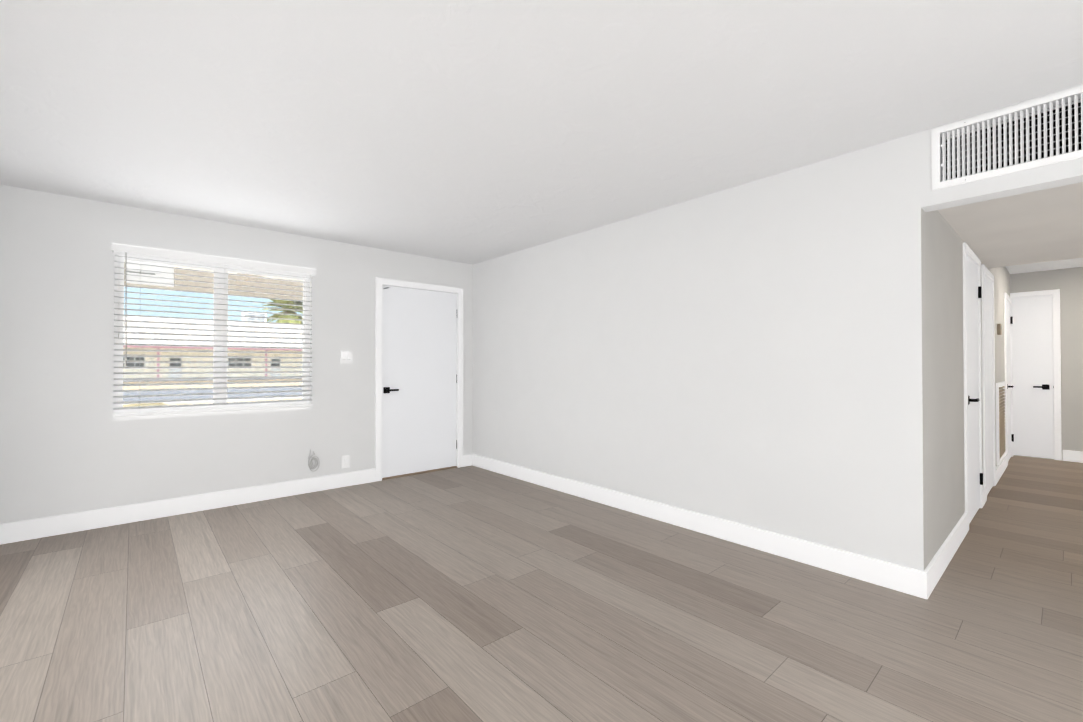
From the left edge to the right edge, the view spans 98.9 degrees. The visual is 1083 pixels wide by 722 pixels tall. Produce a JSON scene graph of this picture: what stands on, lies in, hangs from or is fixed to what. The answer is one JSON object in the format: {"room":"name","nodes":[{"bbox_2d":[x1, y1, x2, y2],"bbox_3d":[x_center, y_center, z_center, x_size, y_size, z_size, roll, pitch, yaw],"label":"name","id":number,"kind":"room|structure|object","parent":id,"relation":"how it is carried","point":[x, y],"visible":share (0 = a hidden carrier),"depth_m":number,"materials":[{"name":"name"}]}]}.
{"room":"empty living room","nodes":[
{"label":"empty living room","id":0,"kind":"room"},
{"bbox_2d":[0,184,472,523],"bbox_3d":[-0.150,0.050,6.347,9.893,2.440,0.150,0,-1,-41],"label":"wall","id":1,"kind":"structure","parent":0,"point":[69,444],"depth_m":3.58,"materials":[{"name":"paint"}]},
{"bbox_2d":[0,468,375,544],"bbox_3d":[-2.704,1.180,3.978,2.583,0.135,0.016,0,-1,-41],"label":"baseboard","id":2,"kind":"structure","parent":1,"relation":"attached to","point":[17,531],"depth_m":3.71,"materials":[{"name":"white wood"}]},
{"bbox_2d":[113,251,310,419],"bbox_3d":[-2.763,-0.199,4.020,1.386,1.307,0.132,0,-1,-41],"label":"window","id":3,"kind":"structure","parent":1,"relation":"in","point":[121,265],"depth_m":3.99,"materials":[{"name":"white plastic"}]},
{"bbox_2d":[127,261,173,286],"bbox_3d":[-3.146,-0.700,3.728,0.290,0.180,0.001,0,-1,-41],"label":"window sticker","id":4,"kind":"object","parent":3,"relation":"attached to","point":[153,274],"visible":0.64,"depth_m":3.73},
{"bbox_2d":[123,266,302,406],"bbox_3d":[-2.809,-0.209,4.072,1.310,1.209,0.001,0,-1,-41],"label":"screen","id":5,"kind":"object","parent":3,"relation":"attached to","point":[209,353],"depth_m":4.01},
{"bbox_2d":[111,241,315,416],"bbox_3d":[-2.700,-0.233,3.949,1.430,1.310,0.080,0,-1,-41],"label":"window blind","id":6,"kind":"object","parent":3,"relation":"attached to","point":[126,248],"visible":1,"depth_m":3.86,"materials":[{"name":"white plastic"}]},
{"bbox_2d":[308,449,319,470],"bbox_3d":[-2.179,0.949,4.433,0.104,0.215,0.030,0,-1,-41],"label":"coil","id":7,"kind":"object","parent":1,"relation":"attached to","point":[310,464],"visible":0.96,"depth_m":4.42,"materials":[{"name":"white"}]},
{"bbox_2d":[342,455,348,467],"bbox_3d":[-1.960,1.009,4.637,0.072,0.118,0.009,0,-1,-41],"label":"electrical outlet plate","id":8,"kind":"object","parent":1,"relation":"attached to","point":[345,461],"visible":1,"depth_m":4.63,"materials":[{"name":"white plastic"}]},
{"bbox_2d":[340,351,352,362],"bbox_3d":[-1.956,-0.038,4.650,0.116,0.125,0.010,0,-1,-41],"label":"switch plate","id":9,"kind":"object","parent":1,"relation":"attached to","point":[346,356],"visible":1,"depth_m":4.65,"materials":[{"name":"white plastic"}]},
{"bbox_2d":[375,277,462,480],"bbox_3d":[-1.387,0.194,5.245,1.056,2.132,0.168,0,-1,-41],"label":"door frame","id":10,"kind":"structure","parent":1,"relation":"attached to","point":[380,282],"depth_m":5.04,"materials":[{"name":"white wood"}]},
{"bbox_2d":[382,285,456,477],"bbox_3d":[-1.350,0.217,5.209,0.932,2.048,0.103,0,-1,-41],"label":"entry door","id":11,"kind":"structure","parent":1,"relation":"in","point":[419,348],"depth_m":5.19,"materials":[{"name":"white wood"}]},
{"bbox_2d":[382,466,456,479],"bbox_3d":[-1.401,1.252,5.251,0.924,0.016,0.184,0,-1,-41],"label":"sill","id":12,"kind":"structure","parent":1,"relation":"attached to","point":[396,476],"depth_m":5.16,"materials":[{"name":"beige wood"}]},
{"bbox_2d":[0,455,1082,721],"bbox_3d":[1.902,1.298,4.005,9.893,0.100,6.359,0,-1,-41],"label":"floor","id":13,"kind":"structure","parent":0,"point":[472,593],"depth_m":2.21,"materials":[{"name":"brown wood"}]},
{"bbox_2d":[0,0,1082,273],"bbox_3d":[1.902,-1.242,4.029,9.893,0.100,6.359,0,-1,-41],"label":"ceiling","id":14,"kind":"structure","parent":0,"point":[472,132],"depth_m":2.14,"materials":[{"name":"white paint"}]},
{"bbox_2d":[473,141,893,562],"bbox_3d":[0.583,0.029,4.122,0.120,2.440,4.159,0,-1,-41],"label":"wall","id":15,"kind":"structure","parent":0,"point":[726,354],"depth_m":3.26,"materials":[{"name":"paint"}]},
{"bbox_2d":[468,454,931,598],"bbox_3d":[0.570,1.180,4.006,0.036,0.135,4.300,0,-1,-41],"label":"baseboard","id":16,"kind":"structure","parent":15,"relation":"attached to","point":[912,581],"depth_m":3.11,"materials":[{"name":"white wood"}]},
{"bbox_2d":[891,132,1010,570],"bbox_3d":[4.121,0.031,4.383,5.777,2.440,0.125,0,-1,-41],"label":"wall","id":17,"kind":"structure","parent":0,"point":[928,384],"depth_m":2.52,"materials":[{"name":"paint"}]},
{"bbox_2d":[928,513,967,590],"bbox_3d":[2.554,1.170,2.899,1.428,0.135,0.016,0,-1,-41],"label":"baseboard","id":18,"kind":"structure","parent":17,"relation":"attached to","point":[944,555],"depth_m":2.82,"materials":[{"name":"white wood"}]},
{"bbox_2d":[963,242,982,530],"bbox_3d":[3.432,0.190,3.680,0.888,2.110,0.016,0,-1,-41],"label":"trim","id":19,"kind":"structure","parent":17,"relation":"attached to","point":[970,254],"depth_m":3.40,"materials":[{"name":"white wood"}]},
{"bbox_2d":[967,256,982,522],"bbox_3d":[3.449,0.213,3.664,0.766,2.038,0.061,0,-1,-41],"label":"closet door","id":20,"kind":"structure","parent":17,"relation":"in","point":[974,292],"depth_m":3.71,"materials":[{"name":"white painted wood"},{"name":"black metal"}]},
{"bbox_2d":[981,264,995,500],"bbox_3d":[4.261,0.197,4.410,0.858,2.110,0.016,0,-1,-41],"label":"trim","id":21,"kind":"structure","parent":17,"relation":"attached to","point":[986,272],"depth_m":4.14,"materials":[{"name":"white wood"}]},
{"bbox_2d":[985,275,992,493],"bbox_3d":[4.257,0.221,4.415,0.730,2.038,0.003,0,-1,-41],"label":"bathroom door","id":22,"kind":"structure","parent":17,"relation":"in","point":[989,380],"depth_m":4.45,"materials":[{"name":"white wood"}]},
{"bbox_2d":[997,324,1001,334],"bbox_3d":[4.997,-0.345,5.055,0.120,0.115,0.030,0,-1,-41],"label":"thermostat","id":23,"kind":"object","parent":17,"relation":"attached to","point":[999,329],"visible":1,"depth_m":5.02,"materials":[{"name":"beige plastic"}]},
{"bbox_2d":[996,381,1006,464],"bbox_3d":[5.152,0.669,5.187,0.900,0.860,0.021,0,-1,-41],"label":"air vent","id":24,"kind":"object","parent":17,"relation":"in","point":[1001,447],"visible":1,"depth_m":5.10,"materials":[{"name":"white"}]},
{"bbox_2d":[996,454,1007,483],"bbox_3d":[5.105,1.191,5.145,1.370,0.135,0.016,0,-1,-41],"label":"baseboard","id":25,"kind":"structure","parent":17,"relation":"attached to","point":[1000,468],"depth_m":5.08,"materials":[{"name":"white wood"}]},
{"bbox_2d":[1004,293,1012,461],"bbox_3d":[5.957,0.221,5.904,0.898,2.090,0.016,0,-1,-41],"label":"trim","id":26,"kind":"structure","parent":17,"relation":"attached to","point":[1007,298],"depth_m":5.63,"materials":[{"name":"white wood"}]},
{"bbox_2d":[1006,300,1013,460],"bbox_3d":[5.974,0.245,5.888,0.776,2.018,0.061,0,-1,-41],"label":"bedroom door","id":27,"kind":"structure","parent":17,"relation":"in","point":[1009,386],"depth_m":5.97,"materials":[{"name":"white wood"}]},
{"bbox_2d":[920,84,1082,267],"bbox_3d":[3.698,-1.004,2.755,2.977,0.400,1.775,0,-1,-41],"label":"soffit","id":28,"kind":"structure","parent":0,"point":[999,221],"depth_m":2.70,"materials":[{"name":"white paint"}]},
{"bbox_2d":[932,86,1082,189],"bbox_3d":[2.312,-1.043,2.105,0.055,0.310,0.826,0,-1,-41],"label":"ceiling vent","id":29,"kind":"object","parent":28,"relation":"in","point":[1058,157],"visible":1,"depth_m":2.20,"materials":[{"name":"white metal"}]},
{"bbox_2d":[941,102,1080,193],"bbox_3d":[2.486,-1.044,2.258,0.400,0.300,0.810,0,-1,-41],"label":"vent grille","id":30,"kind":"object","parent":28,"relation":"in","point":[1048,132],"visible":0.13,"depth_m":2.24,"materials":[{"name":"black"}]},
{"bbox_2d":[1010,267,1082,459],"bbox_3d":[5.558,0.059,7.236,0.150,2.440,6.059,0,-1,-41],"label":"wall","id":31,"kind":"structure","parent":0,"point":[1068,282],"depth_m":5.86,"materials":[{"name":"paint"}]},
{"bbox_2d":[1011,295,1053,458],"bbox_3d":[6.436,0.202,6.077,0.061,2.108,0.379,0,-1,-41],"label":"door","id":32,"kind":"structure","parent":31,"relation":"in","point":[1032,372],"depth_m":6.09,"materials":[{"name":"white painted wood"},{"name":"black metal"}]},
{"bbox_2d":[1010,289,1061,460],"bbox_3d":[6.471,0.177,6.072,0.016,2.180,0.444,0,-1,-41],"label":"trim","id":33,"kind":"structure","parent":31,"relation":"attached to","point":[1057,374],"depth_m":5.93,"materials":[{"name":"white wood"}]},
{"bbox_2d":[1063,450,1082,462],"bbox_3d":[7.062,1.194,5.392,0.016,0.135,1.320,0,-1,-41],"label":"baseboard","id":34,"kind":"structure","parent":31,"relation":"attached to","point":[1073,456],"depth_m":5.82,"materials":[{"name":"white wood"}]},
{"label":"outside","id":35,"kind":"structure","parent":0,"visible":0},
{"bbox_2d":[123,379,301,404],"bbox_3d":[-74.465,2.348,84.287,300.000,0.300,215.091,0,-1,-41],"label":"ground","id":36,"kind":"structure","parent":35,"point":[210,396],"depth_m":24.70,"materials":[{"name":"grey concrete"}]},
{"bbox_2d":[123,402,165,406],"bbox_3d":[-8.005,1.179,9.424,1.324,0.728,1.002,0,-1,-41],"label":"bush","id":37,"kind":"object","parent":36,"relation":"on","point":[141,404],"depth_m":9.32,"materials":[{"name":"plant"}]},
{"bbox_2d":[123,312,302,381],"bbox_3d":[-27.931,-1.656,54.176,110.000,7.130,14.250,0,-1,-41],"label":"building","id":38,"kind":"structure","parent":36,"relation":"on","point":[210,348],"depth_m":43.57,"materials":[{"name":"beige"}]},
{"bbox_2d":[124,263,302,299],"bbox_3d":[-1.834,0.110,6.362,22.000,2.680,2.100,0,-1,-41],"label":"porch roof","id":39,"kind":"structure","parent":36,"relation":"on","point":[243,283],"depth_m":5.85,"materials":[{"name":"white wood"}]},
{"bbox_2d":[261,299,302,323],"bbox_3d":[-33.913,-3.752,63.254,8.358,11.496,8.400,0,-1,-41],"label":"palm tree","id":40,"kind":"object","parent":36,"relation":"on","point":[294,316],"depth_m":62.03,"materials":[{"name":"green plant"}]}
]}

